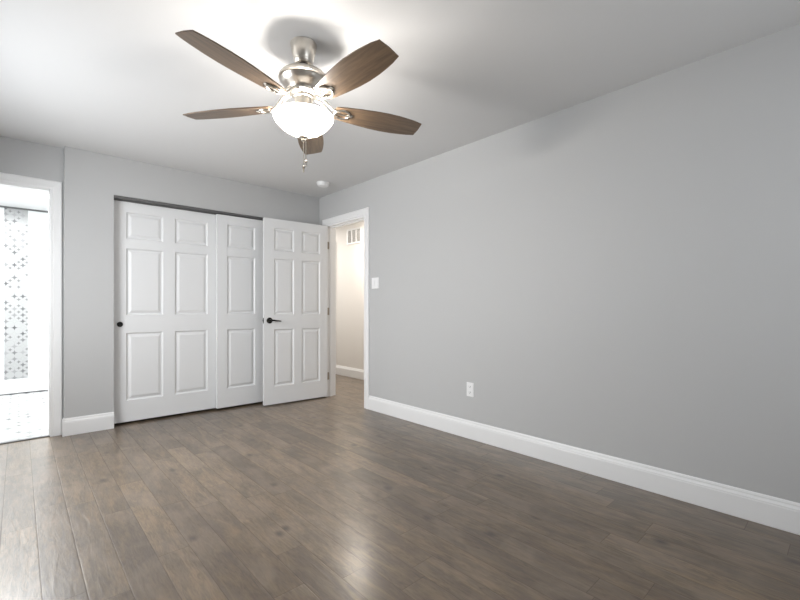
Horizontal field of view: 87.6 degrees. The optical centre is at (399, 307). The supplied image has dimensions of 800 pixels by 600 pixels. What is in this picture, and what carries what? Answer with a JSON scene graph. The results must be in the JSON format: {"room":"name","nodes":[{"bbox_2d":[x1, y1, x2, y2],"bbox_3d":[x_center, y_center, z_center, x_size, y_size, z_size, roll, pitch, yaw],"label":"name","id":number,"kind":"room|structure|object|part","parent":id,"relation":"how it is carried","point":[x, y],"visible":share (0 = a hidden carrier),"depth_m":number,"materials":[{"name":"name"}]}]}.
{"room":"empty bedroom","nodes":[
{"label":"empty bedroom","id":0,"kind":"room"},
{"bbox_2d":[0,207,47,380],"bbox_3d":[-5.435,-0.136,5.537,2.550,2.440,0.103,0,0,-42],"label":"wall","id":1,"kind":"structure","parent":0,"point":[23,233],"depth_m":5.71,"materials":[{"name":"white tile"}]},
{"bbox_2d":[0,206,47,212],"bbox_3d":[-5.397,-1.345,5.496,2.550,0.022,0.009,0,0,-42],"label":"trim","id":2,"kind":"structure","parent":1,"relation":"attached to","point":[0,206],"depth_m":5.71,"materials":[{"name":"grey"}]},
{"bbox_2d":[0,136,63,418],"bbox_3d":[-3.246,-0.136,3.303,0.905,2.440,0.120,0,0,-42],"label":"wall","id":3,"kind":"structure","parent":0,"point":[17,157],"depth_m":3.45,"materials":[{"name":"grey paint"}]},
{"bbox_2d":[64,146,318,417],"bbox_3d":[-1.960,-0.136,4.397,2.471,2.440,0.140,0,0,-42],"label":"wall","id":4,"kind":"structure","parent":0,"point":[92,180],"depth_m":3.68,"materials":[{"name":"grey paint"}]},
{"bbox_2d":[0,172,61,436],"bbox_3d":[-3.256,0.009,3.282,0.923,2.150,0.138,0,0,-42],"label":"door frame","id":5,"kind":"structure","parent":4,"relation":"attached to","point":[55,187],"depth_m":3.51,"materials":[{"name":"white paint"}]},
{"bbox_2d":[62,412,113,436],"bbox_3d":[-1.930,1.010,4.353,2.487,0.147,0.066,0,0,-42],"label":"baseboard","id":6,"kind":"structure","parent":4,"relation":"attached to","point":[103,421],"depth_m":3.60,"materials":[{"name":"white paint"}]},
{"bbox_2d":[114,195,262,220],"bbox_3d":[-1.933,-0.994,4.412,1.840,0.035,0.098,0,0,-42],"label":"door track","id":7,"kind":"object","parent":4,"relation":"attached to","point":[118,198],"visible":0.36,"depth_m":4.13,"materials":[{"name":"grey metal"}]},
{"bbox_2d":[114,200,215,423],"bbox_3d":[-2.281,0.042,4.120,0.930,2.040,0.040,0,0,-42],"label":"door","id":8,"kind":"structure","parent":7,"relation":"hanging from","point":[165,258],"depth_m":4.07,"materials":[{"name":"white paint"}]},
{"bbox_2d":[216,214,262,408],"bbox_3d":[-1.583,0.042,4.694,0.930,2.040,0.040,0,0,-42],"label":"door","id":9,"kind":"structure","parent":7,"relation":"hanging from","point":[239,241],"depth_m":4.52,"materials":[{"name":"white paint"}]},
{"bbox_2d":[336,221,363,369],"bbox_3d":[-0.795,-0.136,5.913,1.054,2.440,4.840,0,0,-42],"label":"wall","id":10,"kind":"structure","parent":0,"point":[349,258],"depth_m":6.51,"materials":[{"name":"paint"}]},
{"bbox_2d":[336,365,363,379],"bbox_3d":[0.006,1.010,5.628,0.016,0.147,3.100,0,0,-42],"label":"baseboard","id":11,"kind":"structure","parent":10,"relation":"attached to","point":[340,370],"depth_m":6.46,"materials":[{"name":"white paint"}]},
{"bbox_2d":[347,227,361,244],"bbox_3d":[-0.706,-1.096,6.413,0.016,0.240,0.370,0,0,-42],"label":"air vent","id":12,"kind":"object","parent":10,"relation":"in","point":[354,235],"visible":1,"depth_m":6.41,"materials":[{"name":"white paint"}]},
{"bbox_2d":[0,374,799,599],"bbox_3d":[-1.428,1.114,3.325,5.480,0.060,8.575,0,0,-42],"label":"floor","id":13,"kind":"structure","parent":0,"point":[334,497],"depth_m":2.11,"materials":[{"name":"brown wood"}]},
{"bbox_2d":[0,377,47,395],"bbox_3d":[-5.024,0.999,5.088,2.550,0.170,0.110,0,0,-42],"label":"trim","id":14,"kind":"structure","parent":13,"relation":"on","point":[16,386],"depth_m":5.27,"materials":[{"name":"white stone"}]},
{"bbox_2d":[0,435,49,443],"bbox_3d":[-3.229,1.080,3.253,0.763,0.008,0.036,0,0,-42],"label":"threshold","id":15,"kind":"object","parent":13,"relation":"on","point":[45,435],"visible":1,"depth_m":3.40,"materials":[{"name":"grey metal"}]},
{"bbox_2d":[0,0,799,210],"bbox_3d":[-1.428,-1.406,3.325,5.480,0.100,8.575,0,0,-42],"label":"ceiling","id":16,"kind":"structure","parent":0,"point":[116,78],"depth_m":2.36,"materials":[{"name":"paint"}]},
{"bbox_2d":[175,30,420,172],"bbox_3d":[-0.464,-1.026,2.119,1.292,0.661,1.237,0,0,-42],"label":"ceiling fan","id":17,"kind":"object","parent":16,"relation":"hanging from","point":[304,82],"visible":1,"depth_m":2.06,"materials":[{"name":"brown wood"}]},
{"bbox_3d":[-0.903,-1.038,2.228,0.505,0.006,0.156,0,12,11],"label":"blade","id":18,"kind":"part","parent":17,"relation":"part of","materials":[{"name":"brown wood"}]},
{"bbox_3d":[-0.695,-1.038,1.790,0.156,0.006,0.505,14,6,28],"label":"blade","id":19,"kind":"part","parent":17,"relation":"part of","materials":[{"name":"brown wood"}]},
{"bbox_3d":[-0.497,-0.936,2.152,0.306,0.096,0.306,0,0,-42],"label":"lamp shade","id":20,"kind":"part","parent":17,"relation":"part of","materials":[{"name":"white glass"}]},
{"bbox_3d":[-0.550,-1.038,2.561,0.156,0.006,0.505,-12,2,-7],"label":"blade","id":21,"kind":"part","parent":17,"relation":"part of","materials":[{"name":"brown wood"}]},
{"bbox_3d":[-0.214,-1.038,1.852,0.156,0.006,0.505,16,-11,-42],"label":"blade","id":22,"kind":"part","parent":17,"relation":"part of","materials":[{"name":"brown wood"}]},
{"bbox_3d":[-0.125,-1.038,2.329,0.505,0.006,0.156,0,-12,-25],"label":"blade","id":23,"kind":"part","parent":17,"relation":"part of","materials":[{"name":"brown wood"}]},
{"bbox_2d":[317,181,329,187],"bbox_3d":[-0.837,-1.334,4.539,0.140,0.044,0.140,0,0,-42],"label":"smoke detector","id":24,"kind":"object","parent":16,"relation":"attached to","point":[323,184],"visible":1,"depth_m":4.50,"materials":[{"name":"white plastic"}]},
{"bbox_2d":[319,24,799,502],"bbox_3d":[-0.057,-0.136,4.236,0.120,2.440,8.070,0,0,-42],"label":"wall","id":25,"kind":"structure","parent":0,"point":[616,273],"depth_m":2.59,"materials":[{"name":"grey paint"}]},
{"bbox_2d":[263,217,327,405],"bbox_3d":[-1.186,0.046,4.794,0.796,2.048,0.150,0,0,-39],"label":"door","id":26,"kind":"structure","parent":25,"relation":"in","point":[295,310],"depth_m":4.76,"materials":[{"name":"white paint"}]},
{"bbox_3d":[-1.381,0.145,4.576,0.149,0.066,0.057,0,0,-39],"label":"handle","id":27,"kind":"part","parent":26,"relation":"part of","materials":[{"name":"black metal"}]},
{"bbox_2d":[322,207,368,408],"bbox_3d":[-0.590,0.009,4.819,0.156,2.151,0.912,0,0,-42],"label":"door frame","id":28,"kind":"structure","parent":25,"relation":"attached to","point":[330,228],"depth_m":5.07,"materials":[{"name":"white paint"}]},
{"bbox_2d":[372,277,378,288],"bbox_3d":[-0.261,-0.253,4.361,0.012,0.116,0.116,0,0,-42],"label":"light switch","id":29,"kind":"object","parent":25,"relation":"attached to","point":[375,281],"visible":1,"depth_m":4.35,"materials":[{"name":"white plastic"}]},
{"bbox_2d":[467,382,473,396],"bbox_3d":[0.579,0.679,3.445,0.009,0.116,0.072,0,0,-42],"label":"wall outlet","id":30,"kind":"object","parent":25,"relation":"attached to","point":[470,386],"visible":1,"depth_m":3.44,"materials":[{"name":"white plastic"}]},
{"bbox_2d":[368,395,799,534],"bbox_3d":[0.764,1.010,3.237,0.016,0.147,5.248,0,0,-42],"label":"baseboard","id":31,"kind":"structure","parent":25,"relation":"attached to","point":[782,514],"depth_m":2.56,"materials":[{"name":"white paint"}]}
]}

